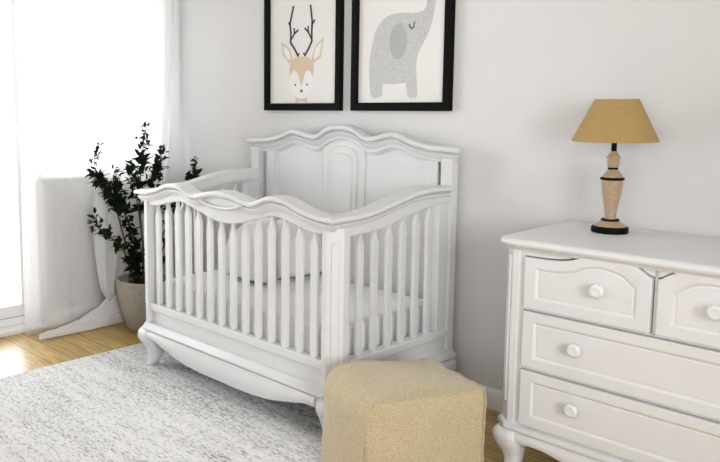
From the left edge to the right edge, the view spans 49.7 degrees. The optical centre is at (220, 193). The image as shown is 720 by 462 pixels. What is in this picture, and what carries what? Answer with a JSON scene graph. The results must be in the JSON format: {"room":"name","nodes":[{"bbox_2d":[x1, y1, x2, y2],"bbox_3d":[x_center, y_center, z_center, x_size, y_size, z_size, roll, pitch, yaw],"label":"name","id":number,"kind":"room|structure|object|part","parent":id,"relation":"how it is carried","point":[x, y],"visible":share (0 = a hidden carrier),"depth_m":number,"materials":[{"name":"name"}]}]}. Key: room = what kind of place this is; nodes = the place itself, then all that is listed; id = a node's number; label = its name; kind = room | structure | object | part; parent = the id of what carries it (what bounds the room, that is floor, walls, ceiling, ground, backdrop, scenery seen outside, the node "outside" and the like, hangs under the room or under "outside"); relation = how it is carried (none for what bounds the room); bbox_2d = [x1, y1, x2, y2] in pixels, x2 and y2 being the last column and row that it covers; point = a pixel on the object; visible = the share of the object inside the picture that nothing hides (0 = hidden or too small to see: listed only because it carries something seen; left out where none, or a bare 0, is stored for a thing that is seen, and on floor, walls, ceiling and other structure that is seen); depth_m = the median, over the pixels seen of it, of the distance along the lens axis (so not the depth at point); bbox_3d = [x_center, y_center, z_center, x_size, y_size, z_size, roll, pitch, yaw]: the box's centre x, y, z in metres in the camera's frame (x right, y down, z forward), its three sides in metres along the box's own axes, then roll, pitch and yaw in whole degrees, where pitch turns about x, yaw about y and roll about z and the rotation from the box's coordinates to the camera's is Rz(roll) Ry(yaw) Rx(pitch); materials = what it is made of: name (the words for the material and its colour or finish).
{"room":"children's room","nodes":[
{"label":"children's room","id":0,"kind":"room"},
{"bbox_2d":[36,168,166,322],"bbox_3d":[-2.102,-0.335,4.152,4.300,2.620,0.200,-6,9,-40],"label":"wall","id":1,"kind":"structure","parent":0,"point":[68,273],"depth_m":5.01,"materials":[{"name":"white paint"}]},
{"bbox_2d":[0,0,47,337],"bbox_3d":[-1.651,-0.281,4.531,1.165,2.420,0.212,-6,9,-40],"label":"door","id":2,"kind":"structure","parent":1,"relation":"in","point":[23,316],"depth_m":4.88,"materials":[{"name":"white paint"}]},
{"bbox_3d":[-1.472,-0.321,4.728,0.378,2.136,0.006,-6,9,-40],"label":"pane","id":3,"kind":"part","parent":2,"relation":"part of","materials":[{"name":"clear glass"}]},
{"bbox_2d":[30,0,95,179],"bbox_3d":[-0.865,-0.842,5.100,0.855,1.448,0.200,-6,9,-40],"label":"window","id":4,"kind":"structure","parent":1,"relation":"in","point":[77,170],"depth_m":4.90,"materials":[{"name":"white paint"}]},
{"bbox_3d":[-0.833,-0.131,5.154,0.850,0.023,0.120,-6,9,-40],"label":"sill","id":5,"kind":"part","parent":4,"relation":"part of","materials":[{"name":"white paint"}]},
{"bbox_2d":[47,301,102,327],"bbox_3d":[-0.756,0.794,5.274,0.985,0.100,0.016,-6,9,-40],"label":"baseboard","id":6,"kind":"structure","parent":1,"relation":"attached to","point":[69,315],"depth_m":5.05,"materials":[{"name":"white paint"}]},
{"bbox_2d":[0,321,559,461],"bbox_3d":[-0.104,1.281,1.955,4.500,0.100,6.490,-6,9,-40],"label":"floor","id":7,"kind":"structure","parent":0,"point":[22,352],"depth_m":4.51,"materials":[{"name":"brown wood"}]},
{"bbox_2d":[84,121,202,331],"bbox_3d":[-0.482,0.213,4.868,0.820,1.346,0.368,-4,8,-27],"label":"potted plant","id":8,"kind":"object","parent":7,"relation":"on","point":[130,286],"visible":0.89,"depth_m":4.80,"materials":[{"name":"green plant"}]},
{"bbox_3d":[-0.669,0.380,4.802,0.288,0.438,0.029,-4,8,-29],"label":"stem","id":9,"kind":"part","parent":8,"relation":"part of","materials":[{"name":"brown plant"}]},
{"bbox_3d":[-0.655,0.152,4.806,0.287,0.909,0.020,-2,7,-15],"label":"stem","id":10,"kind":"part","parent":8,"relation":"part of","materials":[{"name":"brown plant"}]},
{"bbox_3d":[-0.586,0.238,4.854,0.120,0.723,0.108,-6,9,-40],"label":"stem","id":11,"kind":"part","parent":8,"relation":"part of","materials":[{"name":"brown plant"}]},
{"bbox_3d":[-0.540,0.040,4.795,0.011,0.406,0.096,5,9,40],"label":"stem","id":12,"kind":"part","parent":8,"relation":"part of","materials":[{"name":"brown plant"}]},
{"bbox_3d":[-0.492,0.715,4.921,0.368,0.336,0.368,-6,9,-40],"label":"planter","id":13,"kind":"part","parent":8,"relation":"part of","materials":[{"name":"ceramic"}]},
{"bbox_3d":[-0.497,0.086,4.834,0.058,1.026,0.017,0,7,5],"label":"stem","id":14,"kind":"part","parent":8,"relation":"part of","materials":[{"name":"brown plant"}]},
{"bbox_2d":[0,343,322,461],"bbox_3d":[-0.622,1.063,3.345,3.215,0.013,1.805,-6,9,-40],"label":"area rug","id":15,"kind":"object","parent":7,"relation":"on","point":[113,405],"visible":0.6,"depth_m":3.49,"materials":[{"name":"fabric"}]},
{"bbox_2d":[133,125,459,429],"bbox_3d":[0.347,0.320,3.894,0.941,1.323,1.482,-6,9,-40],"label":"crib","id":16,"kind":"object","parent":15,"relation":"on","point":[380,209],"visible":0.92,"depth_m":3.60,"materials":[{"name":"white paint"}]},
{"bbox_3d":[-0.410,0.346,4.157,0.010,0.527,0.034,0,7,5],"label":"post panel","id":17,"kind":"part","parent":16,"relation":"part of","materials":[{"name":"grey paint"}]},
{"bbox_3d":[-0.386,0.371,4.161,0.088,0.695,0.077,-6,9,-40],"label":"post","id":18,"kind":"part","parent":16,"relation":"part of","materials":[{"name":"grey paint"}]},
{"bbox_3d":[-0.120,-0.055,4.340,0.853,0.133,0.087,-6,9,-40],"label":"cap rail","id":19,"kind":"part","parent":16,"relation":"part of","materials":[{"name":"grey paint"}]},
{"bbox_3d":[0.019,0.040,3.585,0.087,0.120,1.430,-6,9,-40],"label":"cap rail","id":20,"kind":"part","parent":16,"relation":"part of","materials":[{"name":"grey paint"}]},
{"bbox_3d":[0.038,0.671,3.672,0.050,0.039,1.280,-6,9,-40],"label":"rail","id":21,"kind":"part","parent":16,"relation":"part of","materials":[{"name":"grey paint"}]},
{"bbox_3d":[0.041,0.732,3.682,0.028,0.086,1.280,-6,9,-40],"label":"panel","id":22,"kind":"part","parent":16,"relation":"part of","materials":[{"name":"grey paint"}]},
{"bbox_3d":[0.226,0.211,4.661,0.052,0.990,0.062,-6,9,-40],"label":"post","id":23,"kind":"part","parent":16,"relation":"part of","materials":[{"name":"grey paint"}]},
{"bbox_2d":[163,270,422,355],"bbox_3d":[0.350,0.595,3.927,0.757,0.194,1.260,-6,9,-40],"label":"mattress","id":24,"kind":"object","parent":16,"relation":"on","point":[365,326],"visible":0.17,"depth_m":3.63,"materials":[{"name":"white fabric"}]},
{"bbox_2d":[225,217,276,284],"bbox_3d":[0.161,0.293,4.078,0.171,0.350,0.325,-6,9,-40],"label":"pillow","id":25,"kind":"object","parent":24,"relation":"on","point":[265,221],"visible":0.41,"depth_m":3.98,"materials":[{"name":"white fabric"}]},
{"bbox_2d":[276,219,321,279],"bbox_3d":[0.416,0.287,4.146,0.315,0.337,0.172,-4,8,-31],"label":"pillow","id":26,"kind":"object","parent":24,"relation":"on","point":[293,228],"visible":0.28,"depth_m":4.07,"materials":[{"name":"white fabric"}]},
{"bbox_3d":[0.351,0.748,3.946,0.937,0.038,1.464,-6,9,-40],"label":"moulding","id":27,"kind":"part","parent":16,"relation":"part of","materials":[{"name":"grey paint"}]},
{"bbox_3d":[0.470,0.464,3.114,0.034,0.527,0.010,0,7,5],"label":"post panel","id":28,"kind":"part","parent":16,"relation":"part of","materials":[{"name":"grey paint"}]},
{"bbox_3d":[0.476,0.486,3.141,0.088,0.695,0.077,-6,9,-40],"label":"post","id":29,"kind":"part","parent":16,"relation":"part of","materials":[{"name":"grey paint"}]},
{"bbox_3d":[0.671,0.225,4.157,0.014,1.035,0.296,-6,9,-40],"label":"panel","id":30,"kind":"part","parent":16,"relation":"part of","materials":[{"name":"grey paint"}]},
{"bbox_3d":[0.654,-0.285,4.085,0.059,0.168,1.482,-6,9,-40],"label":"crown rail","id":31,"kind":"part","parent":16,"relation":"part of","materials":[{"name":"grey paint"}]},
{"bbox_3d":[0.676,0.218,4.160,0.010,1.047,1.200,-6,9,-40],"label":"headboard","id":32,"kind":"part","parent":16,"relation":"part of","materials":[{"name":"grey paint"}]},
{"bbox_3d":[0.744,0.060,3.317,0.853,0.133,0.087,-6,9,-40],"label":"cap rail","id":33,"kind":"part","parent":16,"relation":"part of","materials":[{"name":"grey paint"}]},
{"bbox_3d":[0.791,0.697,3.425,0.740,0.037,0.054,-6,9,-40],"label":"rail","id":34,"kind":"part","parent":16,"relation":"part of","materials":[{"name":"grey paint"}]},
{"bbox_3d":[0.791,0.757,3.433,0.740,0.086,0.032,-6,9,-40],"label":"panel","id":35,"kind":"part","parent":16,"relation":"part of","materials":[{"name":"grey paint"}]},
{"bbox_3d":[1.089,0.326,3.639,0.052,0.990,0.062,-6,9,-40],"label":"post","id":36,"kind":"part","parent":16,"relation":"part of","materials":[{"name":"grey paint"}]},
{"bbox_2d":[321,358,486,461],"bbox_3d":[0.686,0.897,2.882,0.516,0.438,0.386,-3,7,-18],"label":"pouf","id":37,"kind":"object","parent":7,"relation":"on","point":[421,409],"visible":1,"depth_m":2.74,"materials":[{"name":"beige fabric"}]},
{"bbox_2d":[492,221,719,461],"bbox_3d":[1.742,0.675,2.539,0.607,0.946,1.506,-6,9,-40],"label":"dresser","id":38,"kind":"object","parent":7,"relation":"on","point":[612,350],"visible":1,"depth_m":2.62,"materials":[{"name":"white paint"}]},
{"bbox_3d":[1.109,0.518,2.918,0.011,0.578,0.030,0,7,5],"label":"post panel","id":39,"kind":"part","parent":38,"relation":"part of","materials":[{"name":"white paint"}]},
{"bbox_3d":[1.135,1.006,2.976,0.114,0.194,0.114,-6,9,-40],"label":"leg","id":40,"kind":"part","parent":38,"relation":"part of","materials":[{"name":"white paint"}]},
{"bbox_3d":[1.141,0.540,2.929,0.099,0.680,0.069,-6,9,-40],"label":"post","id":41,"kind":"part","parent":38,"relation":"part of","materials":[{"name":"white paint"}]},
{"bbox_3d":[1.756,0.937,2.581,0.570,0.036,1.494,-6,9,-40],"label":"moulding","id":42,"kind":"part","parent":38,"relation":"part of","materials":[{"name":"white paint"}]},
{"bbox_3d":[1.252,0.774,2.696,0.041,0.050,0.050,-6,9,-40],"label":"knob","id":43,"kind":"part","parent":38,"relation":"part of","materials":[{"name":"white paint"}]},
{"bbox_3d":[1.251,0.555,2.670,0.041,0.050,0.050,-6,9,-40],"label":"knob","id":44,"kind":"part","parent":38,"relation":"part of","materials":[{"name":"white paint"}]},
{"bbox_3d":[1.283,0.329,2.658,0.033,0.230,0.438,-6,9,-40],"label":"drawer","id":45,"kind":"part","parent":38,"relation":"part of","materials":[{"name":"white paint"}]},
{"bbox_3d":[1.293,0.336,2.592,0.041,0.050,0.050,-6,9,-40],"label":"knob","id":46,"kind":"part","parent":38,"relation":"part of","materials":[{"name":"white paint"}]},
{"bbox_2d":[571,99,659,234],"bbox_3d":[1.516,-0.104,2.921,0.303,0.515,0.303,-6,9,-40],"label":"table lamp","id":47,"kind":"object","parent":38,"relation":"on","point":[614,121],"visible":1,"depth_m":2.84,"materials":[{"name":"yellow fabric"}]},
{"bbox_3d":[1.515,-0.280,2.900,0.303,0.161,0.303,-6,9,-40],"label":"lamp shade","id":48,"kind":"part","parent":47,"relation":"part of","materials":[{"name":"yellow fabric"}]},
{"bbox_3d":[1.552,0.824,2.396,0.033,0.211,1.268,-6,9,-40],"label":"drawer","id":49,"kind":"part","parent":38,"relation":"part of","materials":[{"name":"white paint"}]},
{"bbox_3d":[1.551,0.599,2.370,0.033,0.214,1.268,-6,9,-40],"label":"drawer","id":50,"kind":"part","parent":38,"relation":"part of","materials":[{"name":"white paint"}]},
{"bbox_3d":[1.550,0.364,2.342,0.033,0.233,0.354,-6,9,-40],"label":"drawer","id":51,"kind":"part","parent":38,"relation":"part of","materials":[{"name":"white paint"}]},
{"bbox_3d":[1.523,0.367,2.320,0.041,0.050,0.050,-6,9,-40],"label":"knob","id":52,"kind":"part","parent":38,"relation":"part of","materials":[{"name":"white paint"}]},
{"bbox_2d":[167,0,719,390],"bbox_3d":[1.597,-0.243,3.187,0.120,2.620,6.440,-6,9,-40],"label":"wall","id":53,"kind":"structure","parent":0,"point":[527,75],"depth_m":3.40,"materials":[{"name":"white paint"}]},
{"bbox_2d":[264,0,343,110],"bbox_3d":[0.466,-0.921,4.342,0.030,0.889,0.608,-6,9,-40],"label":"framed print","id":54,"kind":"object","parent":53,"relation":"attached to","point":[304,39],"visible":1,"depth_m":4.35,"materials":[{"name":"black paint"}]},
{"bbox_2d":[350,0,455,110],"bbox_3d":[0.906,-0.863,3.820,0.030,0.889,0.616,-6,9,-40],"label":"framed print","id":55,"kind":"object","parent":53,"relation":"attached to","point":[402,51],"visible":1,"depth_m":3.83,"materials":[{"name":"black paint"}]},
{"bbox_2d":[480,384,502,412],"bbox_3d":[1.589,1.019,3.247,0.016,0.100,6.124,-6,9,-40],"label":"baseboard","id":56,"kind":"structure","parent":53,"relation":"attached to","point":[494,397],"depth_m":3.58,"materials":[{"name":"white paint"}]},
{"bbox_3d":[-0.119,-1.420,1.638,4.500,0.100,6.490,-6,9,-40],"label":"ceiling","id":57,"kind":"structure","parent":0,"visible":0},
{"bbox_2d":[39,0,172,339],"bbox_3d":[-0.728,-0.428,4.921,1.121,2.591,0.153,-6,9,-40],"label":"curtain","id":58,"kind":"object","parent":57,"relation":"hanging from","point":[136,84],"visible":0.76,"depth_m":5.04,"materials":[{"name":"white fabric"}]}
]}

